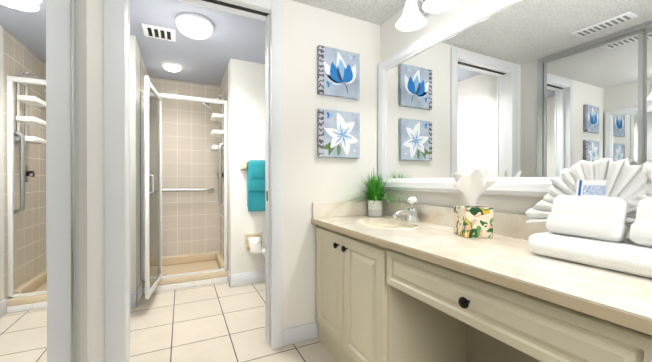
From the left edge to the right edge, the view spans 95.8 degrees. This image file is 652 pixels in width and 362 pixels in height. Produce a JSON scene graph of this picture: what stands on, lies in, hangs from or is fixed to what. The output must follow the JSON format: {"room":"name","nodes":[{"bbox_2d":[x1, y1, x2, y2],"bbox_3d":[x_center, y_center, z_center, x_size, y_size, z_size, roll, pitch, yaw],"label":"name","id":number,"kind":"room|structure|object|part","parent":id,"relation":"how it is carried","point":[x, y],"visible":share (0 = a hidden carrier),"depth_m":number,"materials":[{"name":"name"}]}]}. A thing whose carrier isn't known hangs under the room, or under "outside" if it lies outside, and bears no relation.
{"room":"bathroom","nodes":[
{"label":"bathroom","id":0,"kind":"room"},
{"bbox_2d":[79,0,86,361],"bbox_3d":[-1.174,-0.147,1.257,0.210,2.300,0.155,0,0,-26],"label":"wall","id":1,"kind":"structure","parent":0,"point":[83,175],"depth_m":1.32,"materials":[{"name":"white paint"}]},
{"bbox_2d":[75,0,79,361],"bbox_3d":[-1.048,-0.050,1.207,0.049,2.105,0.045,0,0,-26],"label":"door frame","id":2,"kind":"structure","parent":1,"relation":"attached to","point":[77,292],"depth_m":1.22,"materials":[{"name":"white wood"}]},
{"bbox_2d":[130,35,139,292],"bbox_3d":[-1.649,-0.151,2.430,0.168,2.300,0.280,0,0,-26],"label":"wall jog","id":3,"kind":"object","parent":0,"point":[134,166],"visible":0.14,"depth_m":2.34,"materials":[{"name":"white paint"}]},
{"bbox_2d":[130,292,136,307],"bbox_3d":[-1.525,0.942,2.331,0.061,0.115,0.013,0,0,-26],"label":"baseboard","id":4,"kind":"structure","parent":3,"relation":"attached to","point":[132,300],"depth_m":2.33,"materials":[{"name":"white wood"}]},
{"bbox_2d":[140,52,147,281],"bbox_3d":[-1.904,-0.153,2.951,0.168,2.300,0.880,0,0,-26],"label":"wall","id":5,"kind":"structure","parent":0,"point":[143,72],"depth_m":2.63,"materials":[{"name":"paint"}]},
{"bbox_2d":[136,281,141,306],"bbox_3d":[-1.565,0.941,2.467,0.013,0.115,0.293,0,0,-26],"label":"baseboard","id":6,"kind":"structure","parent":5,"relation":"attached to","point":[139,293],"depth_m":2.45,"materials":[{"name":"white wood"}]},
{"bbox_2d":[141,95,144,281],"bbox_3d":[-1.643,0.048,2.645,0.029,1.700,0.030,0,0,-26],"label":"jamb","id":7,"kind":"object","parent":5,"relation":"attached to","point":[142,192],"visible":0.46,"depth_m":2.63,"materials":[{"name":"white metal"}]},
{"bbox_2d":[149,86,159,288],"bbox_3d":[-1.415,0.054,2.431,0.004,1.560,0.483,0,0,-20],"label":"glass panel","id":8,"kind":"object","parent":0,"point":[154,162],"depth_m":2.44,"materials":[{"name":"clear glass"}]},
{"bbox_2d":[144,76,149,298],"bbox_3d":[-1.329,0.047,2.189,0.026,1.645,0.032,0,0,-20],"label":"stile","id":9,"kind":"object","parent":8,"relation":"attached to","point":[147,233],"visible":0.98,"depth_m":2.17,"materials":[{"name":"white metal"}]},
{"bbox_2d":[149,81,160,99],"bbox_3d":[-1.415,-0.741,2.429,0.022,0.030,0.483,0,0,-20],"label":"rail","id":10,"kind":"object","parent":8,"relation":"attached to","point":[154,90],"visible":0.52,"depth_m":2.39,"materials":[{"name":"white metal"}]},
{"bbox_2d":[150,273,161,294],"bbox_3d":[-1.415,0.852,2.434,0.022,0.035,0.483,0,0,-20],"label":"rail","id":11,"kind":"object","parent":8,"relation":"attached to","point":[155,283],"visible":0.42,"depth_m":2.42,"materials":[{"name":"white metal"}]},
{"bbox_2d":[160,98,161,274],"bbox_3d":[-1.501,0.056,2.671,0.022,1.625,0.025,0,0,-20],"label":"stile","id":12,"kind":"object","parent":8,"relation":"attached to","point":[161,186],"visible":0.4,"depth_m":2.67,"materials":[{"name":"white metal"}]},
{"bbox_2d":[149,77,218,256],"bbox_3d":[-1.663,-0.154,3.492,0.742,2.300,0.120,0,0,-26],"label":"wall","id":13,"kind":"structure","parent":0,"point":[190,222],"depth_m":3.45,"materials":[{"name":"tile"}]},
{"bbox_2d":[162,186,213,192],"bbox_3d":[-1.646,0.106,3.388,0.685,0.080,0.080,0,0,-26],"label":"grab rail","id":14,"kind":"object","parent":13,"relation":"attached to","point":[210,189],"visible":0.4,"depth_m":3.38,"materials":[{"name":"silver metal"}]},
{"bbox_2d":[130,0,264,85],"bbox_3d":[-0.866,-1.227,2.785,1.890,0.150,2.085,0,0,-26],"label":"ceiling","id":15,"kind":"structure","parent":0,"point":[205,61],"depth_m":2.47,"materials":[{"name":"grey paint"}]},
{"bbox_2d":[141,23,175,41],"bbox_3d":[-1.287,-1.143,2.281,0.220,0.013,0.200,0,0,-26],"label":"ceiling vent","id":16,"kind":"object","parent":15,"relation":"in","point":[158,32],"visible":0.94,"depth_m":2.26,"materials":[{"name":"white"}]},
{"bbox_2d":[159,61,184,71],"bbox_3d":[-1.539,-1.127,2.953,0.236,0.050,0.236,0,0,-26],"label":"light","id":17,"kind":"object","parent":15,"relation":"attached to","point":[172,66],"visible":1,"depth_m":2.90,"materials":[{"name":"white glass"}]},
{"bbox_2d":[175,12,213,38],"bbox_3d":[-0.948,-1.100,2.135,0.256,0.098,0.256,0,0,-26],"label":"light","id":18,"kind":"object","parent":15,"relation":"attached to","point":[194,25],"visible":1,"depth_m":2.06,"materials":[{"name":"white glass"}]},
{"bbox_2d":[219,66,227,258],"bbox_3d":[-0.720,-0.154,3.525,0.980,2.300,0.890,0,0,-26],"label":"wall","id":19,"kind":"structure","parent":0,"point":[223,88],"depth_m":3.32,"materials":[{"name":"tile"}]},
{"bbox_2d":[140,91,227,104],"bbox_3d":[-1.324,-0.786,2.798,0.740,0.037,0.042,0,0,-26],"label":"header","id":20,"kind":"object","parent":19,"relation":"attached to","point":[189,98],"visible":0.81,"depth_m":2.80,"materials":[{"name":"white metal"}]},
{"bbox_2d":[203,95,224,108],"bbox_3d":[-1.182,-0.837,3.102,0.218,0.162,0.086,0,0,-26],"label":"shower head","id":21,"kind":"object","parent":19,"relation":"attached to","point":[206,105],"visible":0.75,"depth_m":3.09},
{"bbox_2d":[211,95,223,152],"bbox_3d":[-1.143,-0.608,3.122,0.125,0.610,0.278,0,0,-26],"label":"caddy shelf","id":22,"kind":"object","parent":21,"relation":"hanging from","point":[217,117],"visible":0.67,"depth_m":3.06,"materials":[{"name":"white plastic"}]},
{"bbox_2d":[218,143,223,205],"bbox_3d":[-1.050,-0.068,2.991,0.080,0.690,0.080,0,0,-26],"label":"grab rail","id":23,"kind":"object","parent":19,"relation":"attached to","point":[220,174],"visible":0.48,"depth_m":2.97,"materials":[{"name":"silver metal"}]},
{"bbox_2d":[224,104,227,268],"bbox_3d":[-1.005,0.047,2.957,0.029,1.700,0.030,0,0,-26],"label":"jamb","id":24,"kind":"object","parent":19,"relation":"attached to","point":[225,198],"visible":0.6,"depth_m":2.94,"materials":[{"name":"white metal"}]},
{"bbox_2d":[86,0,379,361],"bbox_3d":[-0.484,-0.149,1.747,1.880,2.300,0.120,0,0,-26],"label":"wall","id":25,"kind":"structure","parent":0,"point":[309,176],"depth_m":1.84,"materials":[{"name":"white paint"}]},
{"bbox_2d":[104,0,282,361],"bbox_3d":[-0.686,-0.043,1.649,0.877,2.090,0.152,0,0,-26],"label":"door frame","id":26,"kind":"structure","parent":25,"relation":"attached to","point":[114,203],"depth_m":1.43,"materials":[{"name":"white wood"}]},
{"bbox_3d":[-1.072,-0.043,1.536,0.084,2.090,0.016,0,0,-26],"label":"door casing trim","id":27,"kind":"part","parent":26,"relation":"part of","materials":[{"name":"white wood"}]},
{"bbox_3d":[-0.709,-1.051,1.710,0.723,0.074,0.015,0,0,-26],"label":"door casing trim","id":28,"kind":"part","parent":26,"relation":"part of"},
{"bbox_3d":[-0.679,-1.026,1.649,0.734,0.015,0.120,0,0,-26],"label":"door jamb","id":29,"kind":"part","parent":26,"relation":"part of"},
{"bbox_3d":[-0.649,-1.050,1.588,0.723,0.074,0.015,0,0,-26],"label":"door casing trim","id":30,"kind":"part","parent":26,"relation":"part of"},
{"bbox_3d":[-0.353,-0.044,1.888,0.069,2.090,0.016,0,0,-26],"label":"door casing trim","id":31,"kind":"part","parent":26,"relation":"part of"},
{"bbox_3d":[-0.293,-0.044,1.766,0.069,2.090,0.016,0,0,-26],"label":"door casing trim","id":32,"kind":"part","parent":26,"relation":"part of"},
{"bbox_2d":[202,0,269,15],"bbox_3d":[-0.679,-1.016,1.649,0.734,0.004,0.030,0,0,-26],"label":"track","id":33,"kind":"object","parent":25,"relation":"attached to","point":[237,7],"visible":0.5,"depth_m":1.72,"materials":[{"name":"black metal"}]},
{"bbox_2d":[267,15,269,343],"bbox_3d":[-0.355,-0.008,1.811,0.012,2.009,0.034,0,0,-26],"label":"pocket door jamb edge","id":34,"kind":"object","parent":25,"relation":"attached to","point":[268,178],"visible":1,"depth_m":1.80,"materials":[{"name":"white"}]},
{"bbox_2d":[283,322,317,345],"bbox_3d":[-0.157,0.951,1.837,0.236,0.100,0.013,0,0,-26],"label":"baseboard","id":35,"kind":"structure","parent":25,"relation":"attached to","point":[300,333],"depth_m":1.83,"materials":[{"name":"white wood"}]},
{"bbox_2d":[317,108,359,157],"bbox_3d":[0.086,-0.307,1.940,0.305,0.305,0.032,0,0,-26],"label":"picture","id":36,"kind":"object","parent":25,"relation":"attached to","point":[338,134],"visible":1,"depth_m":1.92,"materials":[{"name":"fabric"}]},
{"bbox_2d":[317,45,359,99],"bbox_3d":[0.086,-0.707,1.939,0.305,0.305,0.032,0,0,-26],"label":"picture","id":37,"kind":"object","parent":25,"relation":"attached to","point":[338,72],"visible":0.98,"depth_m":1.92,"materials":[{"name":"fabric"}]},
{"bbox_2d":[311,200,367,219],"bbox_3d":[0.144,0.186,1.976,0.508,0.100,0.020,0,0,-26],"label":"backsplash","id":38,"kind":"structure","parent":25,"relation":"attached to","point":[350,208],"depth_m":1.94,"materials":[{"name":"beige stone"}]},
{"bbox_2d":[130,282,337,361],"bbox_3d":[-0.555,1.054,1.010,3.200,0.100,5.900,0,0,-26],"label":"floor","id":39,"kind":"structure","parent":0,"point":[221,322],"depth_m":1.98,"materials":[{"name":"tile"}]},
{"bbox_2d":[142,277,226,293],"bbox_3d":[-1.325,0.973,2.806,0.742,0.050,0.116,0,0,-26],"label":"shower curb","id":40,"kind":"object","parent":39,"relation":"on","point":[188,284],"depth_m":2.76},
{"bbox_2d":[142,271,226,287],"bbox_3d":[-1.326,0.923,2.808,0.742,0.050,0.110,0,0,-26],"label":"cap","id":41,"kind":"object","parent":40,"relation":"on","point":[183,279],"visible":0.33,"depth_m":2.77,"materials":[{"name":"beige"}]},
{"bbox_2d":[141,268,227,280],"bbox_3d":[-1.324,0.888,2.804,0.740,0.020,0.030,0,0,-26],"label":"sill","id":42,"kind":"structure","parent":41,"relation":"on","point":[190,273],"depth_m":2.82,"materials":[{"name":"white"}]},
{"bbox_2d":[162,251,223,274],"bbox_3d":[-1.493,0.927,3.150,0.742,0.140,0.650,0,0,-26],"label":"shower pan","id":43,"kind":"structure","parent":39,"relation":"on","point":[188,267],"depth_m":3.33,"materials":[{"name":"beige"}]},
{"bbox_3d":[-1.625,0.903,3.419,0.742,0.095,0.050,0,0,-26],"label":"shower pan floor lip","id":44,"kind":"part","parent":43,"relation":"part of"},
{"bbox_3d":[-1.171,0.904,3.279,0.050,0.095,0.600,0,0,-26],"label":"shower pan floor lip","id":45,"kind":"part","parent":43,"relation":"part of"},
{"bbox_2d":[311,220,651,361],"bbox_3d":[0.622,0.636,1.013,0.539,0.734,2.172,0,0,-26],"label":"bathroom vanity","id":46,"kind":"object","parent":39,"relation":"on","point":[431,286],"depth_m":1.25,"materials":[{"name":"painted wood"},{"name":"marble"},{"name":"black metal"}]},
{"bbox_3d":[0.021,0.591,1.719,0.020,0.600,0.345,0,0,-26],"label":"door","id":47,"kind":"part","parent":46,"relation":"part of","materials":[{"name":"beige wood"}]},
{"bbox_3d":[0.175,0.592,1.404,0.020,0.600,0.345,0,0,-26],"label":"door","id":48,"kind":"part","parent":46,"relation":"part of","materials":[{"name":"beige wood"}]},
{"bbox_3d":[0.409,0.357,0.867,0.031,0.033,0.033,0,0,-26],"label":"knob","id":49,"kind":"part","parent":46,"relation":"part of","materials":[{"name":"black metal"}]},
{"bbox_2d":[315,216,651,327],"bbox_3d":[0.624,0.254,1.013,0.533,0.030,2.172,0,0,-26],"label":"countertop","id":50,"kind":"structure","parent":46,"relation":"on","point":[509,258],"depth_m":0.84,"materials":[{"name":"beige stone"}]},
{"bbox_2d":[329,170,403,216],"bbox_3d":[0.225,0.069,1.832,0.450,0.332,0.289,0,0,-26],"label":"plant","id":51,"kind":"object","parent":50,"relation":"on","point":[375,196],"visible":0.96,"depth_m":1.93,"materials":[{"name":"green plant"}]},
{"bbox_3d":[0.327,0.181,1.968,0.100,0.107,0.100,0,0,-26],"label":"pot","id":52,"kind":"part","parent":51,"relation":"part of","materials":[{"name":"white ceramic"}]},
{"bbox_2d":[392,197,419,221],"bbox_3d":[0.455,0.163,1.702,0.175,0.145,0.102,0,0,-26],"label":"faucet","id":53,"kind":"object","parent":50,"relation":"on","point":[411,213],"visible":1,"depth_m":1.70,"materials":[{"name":"silver metal"}]},
{"bbox_3d":[0.438,0.189,1.693,0.138,0.050,0.032,0,0,-26],"label":"spout","id":54,"kind":"part","parent":53,"relation":"part of","materials":[{"name":"silver metal"}]},
{"bbox_3d":[0.504,0.113,1.726,0.058,0.045,0.058,0,0,-26],"label":"handle","id":55,"kind":"part","parent":53,"relation":"part of","materials":[{"name":"white plastic"}]},
{"bbox_2d":[453,169,499,237],"bbox_3d":[0.639,0.092,1.285,0.189,0.289,0.150,0,0,-26],"label":"tissue box","id":56,"kind":"object","parent":50,"relation":"on","point":[472,220],"visible":1,"depth_m":1.25,"materials":[{"name":"multicoloured cardboard"}]},
{"bbox_2d":[525,158,651,277],"bbox_3d":[0.865,0.084,0.787,0.238,0.310,0.658,0,0,-26],"label":"towel stack","id":57,"kind":"object","parent":50,"relation":"on","point":[590,213],"visible":1,"depth_m":0.86,"materials":[{"name":"white fabric"}]},
{"bbox_3d":[0.432,0.357,0.878,0.020,0.145,0.790,0,0,-26],"label":"drawer","id":58,"kind":"part","parent":46,"relation":"part of","materials":[{"name":"beige wood"}]},
{"bbox_3d":[-0.475,0.997,0.038,0.049,0.020,2.564,0,0,-26],"label":"track","id":59,"kind":"object","parent":39,"relation":"on","visible":0},
{"bbox_2d":[0,0,75,361],"bbox_3d":[-0.884,-0.041,0.904,0.020,2.045,0.636,0,0,-26],"label":"mirrored closet door","id":60,"kind":"structure","parent":59,"relation":"on","point":[37,193],"depth_m":0.89,"materials":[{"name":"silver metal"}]},
{"bbox_2d":[228,58,264,274],"bbox_3d":[-0.490,-0.153,3.056,0.980,2.300,0.155,0,0,-26],"label":"wall","id":61,"kind":"structure","parent":0,"point":[246,110],"depth_m":2.83,"materials":[{"name":"white paint"}]},
{"bbox_2d":[227,270,230,286],"bbox_3d":[-0.935,0.940,2.840,0.013,0.115,0.178,0,0,-26],"label":"baseboard","id":62,"kind":"structure","parent":61,"relation":"attached to","point":[228,278],"depth_m":2.82,"materials":[{"name":"white"}]},
{"bbox_2d":[229,270,264,286],"bbox_3d":[-0.513,0.940,2.954,0.873,0.115,0.013,0,0,-26],"label":"baseboard","id":63,"kind":"structure","parent":61,"relation":"attached to","point":[242,279],"depth_m":2.83,"materials":[{"name":"white"}]},
{"bbox_2d":[240,160,264,211],"bbox_3d":[-0.550,0.043,2.882,0.554,0.489,0.103,0,0,-26],"label":"towel rail","id":64,"kind":"object","parent":61,"relation":"attached to","point":[255,185],"visible":0.6,"depth_m":2.79,"materials":[{"name":"teal fabric"}]},
{"bbox_2d":[245,232,261,252],"bbox_3d":[-0.683,0.589,2.816,0.165,0.168,0.108,0,0,-26],"label":"toilet paper holder","id":65,"kind":"object","parent":61,"relation":"attached to","point":[253,242],"visible":0.98,"depth_m":2.79,"materials":[{"name":"white paper"}]},
{"bbox_2d":[292,0,405,24],"bbox_3d":[0.371,-1.198,0.134,2.000,0.190,3.525,0,0,-26],"label":"ceiling","id":66,"kind":"structure","parent":0,"point":[378,12],"depth_m":1.89,"materials":[{"name":"white paint"}]},
{"bbox_2d":[380,0,542,214],"bbox_3d":[0.935,-0.147,1.123,0.120,2.300,4.800,0,0,-26],"label":"wall","id":67,"kind":"structure","parent":0,"point":[394,40],"depth_m":1.65,"materials":[{"name":"white paint"}]},
{"bbox_2d":[395,0,458,30],"bbox_3d":[0.627,-0.960,1.362,0.218,0.185,0.783,0,0,-26],"label":"vanity light","id":68,"kind":"object","parent":67,"relation":"attached to","point":[415,13],"visible":1,"depth_m":1.60,"materials":[{"name":"white glass"}]},
{"bbox_3d":[0.470,-0.933,1.627,0.168,0.130,0.168,0,0,-26],"label":"lamp shade","id":69,"kind":"part","parent":68,"relation":"part of","materials":[{"name":"white glass"}]},
{"bbox_3d":[0.712,-1.003,1.403,0.029,0.100,0.755,0,0,-26],"label":"plate","id":70,"kind":"part","parent":68,"relation":"part of","materials":[{"name":"silver metal"}]},
{"bbox_3d":[0.560,-0.933,1.443,0.168,0.130,0.168,0,0,-26],"label":"lamp shade","id":71,"kind":"part","parent":68,"relation":"part of","materials":[{"name":"white glass"}]},
{"bbox_2d":[382,200,629,239],"bbox_3d":[0.855,0.189,1.125,0.020,0.100,2.172,0,0,-26],"label":"backsplash","id":72,"kind":"structure","parent":67,"relation":"attached to","point":[504,224],"depth_m":1.31,"materials":[{"name":"beige stone"}]},
{"bbox_2d":[378,0,651,196],"bbox_3d":[0.817,-0.382,1.183,0.036,0.890,2.013,0,0,-26],"label":"vanity mirror","id":73,"kind":"object","parent":67,"relation":"attached to","point":[528,98],"visible":0.86,"depth_m":1.23,"materials":[{"name":"white mirror"}]}
]}

